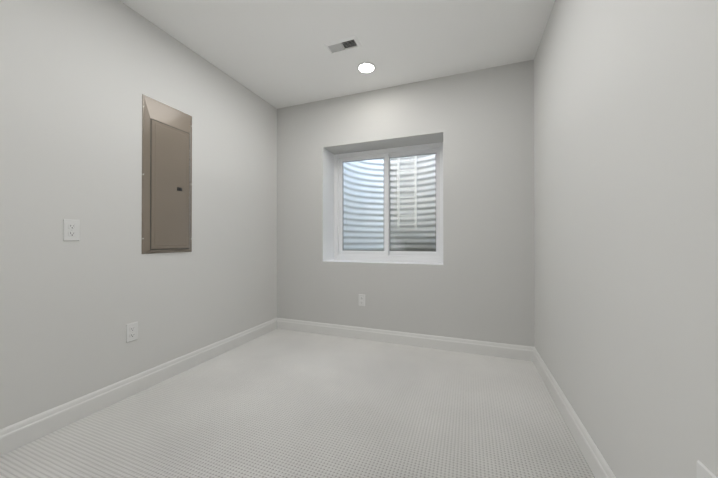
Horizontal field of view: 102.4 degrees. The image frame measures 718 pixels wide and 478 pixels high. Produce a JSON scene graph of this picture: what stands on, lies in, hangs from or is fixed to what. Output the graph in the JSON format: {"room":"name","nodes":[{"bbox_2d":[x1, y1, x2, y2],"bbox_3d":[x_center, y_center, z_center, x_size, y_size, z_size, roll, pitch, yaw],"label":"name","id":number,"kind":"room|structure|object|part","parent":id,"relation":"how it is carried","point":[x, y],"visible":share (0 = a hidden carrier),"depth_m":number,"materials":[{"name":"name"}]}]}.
{"room":"empty basement room","nodes":[
{"label":"empty basement room","id":0,"kind":"room"},
{"bbox_2d":[0,0,276,428],"bbox_3d":[-1.629,-0.239,1.531,0.150,2.440,4.195,0,0,21],"label":"wall","id":1,"kind":"structure","parent":0,"point":[78,78],"depth_m":1.70,"materials":[{"name":"paint"}]},
{"bbox_2d":[63,219,79,240],"bbox_3d":[-1.538,-0.048,1.547,0.008,0.114,0.069,0,0,21],"label":"electrical outlet","id":2,"kind":"object","parent":1,"relation":"attached to","point":[71,229],"visible":1,"depth_m":1.54,"materials":[{"name":"white plastic"}]},
{"bbox_2d":[126,322,137,342],"bbox_3d":[-1.432,0.588,1.825,0.008,0.114,0.069,0,0,21],"label":"electrical outlet","id":3,"kind":"object","parent":1,"relation":"attached to","point":[131,331],"visible":1,"depth_m":1.82,"materials":[{"name":"white plastic"}]},
{"bbox_2d":[0,318,275,455],"bbox_3d":[-1.574,0.923,1.441,0.013,0.115,3.775,0,0,21],"label":"baseboard","id":4,"kind":"structure","parent":1,"relation":"attached to","point":[24,432],"depth_m":1.70,"materials":[{"name":"white paint"}]},
{"bbox_2d":[142,94,191,253],"bbox_3d":[-1.336,-0.424,2.047,0.034,1.044,0.364,0,0,21],"label":"panel","id":5,"kind":"object","parent":1,"relation":"attached to","point":[166,178],"visible":1,"depth_m":2.01,"materials":[{"name":"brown metal"}]},
{"bbox_3d":[-1.330,-0.364,2.048,0.006,0.864,0.277,0,0,21],"label":"door","id":6,"kind":"part","parent":5,"relation":"part of","materials":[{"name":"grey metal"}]},
{"bbox_2d":[0,329,594,477],"bbox_3d":[-0.395,1.039,1.059,2.789,0.120,4.195,0,0,21],"label":"floor","id":7,"kind":"structure","parent":0,"point":[279,403],"depth_m":1.54,"materials":[{"name":"carpet"}]},
{"bbox_2d":[120,0,554,108],"bbox_3d":[-0.395,-1.521,1.071,2.789,0.120,4.195,0,0,21],"label":"ceiling","id":8,"kind":"structure","parent":0,"point":[276,54],"depth_m":2.09,"materials":[{"name":"paint"}]},
{"bbox_2d":[323,35,361,53],"bbox_3d":[-0.123,-1.449,2.165,0.262,0.013,0.128,0,0,21],"label":"ceiling vent","id":9,"kind":"object","parent":8,"relation":"in","point":[343,44],"visible":1,"depth_m":2.15,"materials":[{"name":"white metal"}]},
{"bbox_2d":[357,62,375,73],"bbox_3d":[0.063,-1.451,2.452,0.164,0.008,0.164,0,0,21],"label":"recessed light","id":10,"kind":"object","parent":8,"relation":"in","point":[366,67],"visible":1,"depth_m":2.44,"materials":[{"name":"white paint"}]},
{"bbox_2d":[277,60,534,346],"bbox_3d":[0.299,-0.232,2.901,2.489,2.440,0.270,0,0,21],"label":"wall","id":11,"kind":"structure","parent":0,"point":[477,284],"depth_m":2.60,"materials":[{"name":"paint"}]},
{"bbox_2d":[359,294,364,305],"bbox_3d":[0.027,0.605,2.851,0.069,0.114,0.008,0,0,21],"label":"electrical outlet","id":12,"kind":"object","parent":11,"relation":"attached to","point":[361,299],"visible":1,"depth_m":2.85,"materials":[{"name":"white plastic"}]},
{"bbox_2d":[334,142,442,262],"bbox_3d":[0.298,-0.361,3.091,1.211,1.190,0.084,0,0,21],"label":"sliding window","id":13,"kind":"structure","parent":11,"relation":"in","point":[386,253],"depth_m":3.06,"materials":[{"name":"white plastic"}]},
{"bbox_3d":[0.044,-0.371,3.177,0.496,1.010,0.006,0,0,21],"label":"sash glass","id":14,"kind":"part","parent":13,"relation":"part of","materials":[{"name":"clear glass"}]},
{"bbox_3d":[0.044,-0.368,3.177,0.584,1.104,0.026,0,0,21],"label":"sash","id":15,"kind":"part","parent":13,"relation":"part of","materials":[{"name":"white plastic"}]},
{"bbox_3d":[0.556,-0.372,3.014,0.496,1.010,0.006,0,0,21],"label":"sash glass","id":16,"kind":"part","parent":13,"relation":"part of","materials":[{"name":"clear glass"}]},
{"bbox_3d":[0.556,-0.369,3.014,0.584,1.104,0.026,0,0,21],"label":"sash","id":17,"kind":"part","parent":13,"relation":"part of","materials":[{"name":"white plastic"}]},
{"bbox_2d":[276,318,531,360],"bbox_3d":[0.250,0.930,2.762,2.430,0.115,0.013,0,0,21],"label":"baseboard","id":18,"kind":"structure","parent":11,"relation":"attached to","point":[519,352],"depth_m":2.66,"materials":[{"name":"white paint"}]},
{"bbox_2d":[534,0,717,477],"bbox_3d":[0.840,-0.243,0.598,0.150,2.440,4.195,0,0,21],"label":"wall","id":19,"kind":"structure","parent":0,"point":[626,219],"depth_m":0.94,"materials":[{"name":"paint"}]},
{"bbox_2d":[532,347,615,477],"bbox_3d":[0.742,0.919,0.566,0.013,0.115,3.775,0,0,21],"label":"baseboard","id":20,"kind":"structure","parent":19,"relation":"attached to","point":[599,467],"depth_m":1.41,"materials":[{"name":"white paint"}]},
{"bbox_2d":[697,460,716,477],"bbox_3d":[0.772,0.569,0.638,0.008,0.114,0.069,0,0,21],"label":"electrical outlet","id":21,"kind":"object","parent":19,"relation":"attached to","point":[703,471],"visible":1,"depth_m":0.65,"materials":[{"name":"white plastic"}]},
{"bbox_3d":[0.377,-0.511,3.109,2.789,2.400,0.008,0,0,21],"label":"wall","id":22,"kind":"structure","parent":0,"visible":0},
{"bbox_2d":[343,154,435,250],"bbox_3d":[0.510,-0.584,3.654,1.560,2.251,1.112,0,0,21],"label":"window well","id":23,"kind":"object","parent":22,"relation":"attached to","point":[373,186],"depth_m":4.09,"materials":[{"name":"silver metal"}]},
{"bbox_2d":[397,156,416,227],"bbox_3d":[0.687,-0.891,4.123,0.273,1.470,0.084,0,0,21],"label":"ladder","id":24,"kind":"object","parent":23,"relation":"attached to","point":[415,201],"depth_m":4.07,"materials":[{"name":"silver metal"}]}
]}

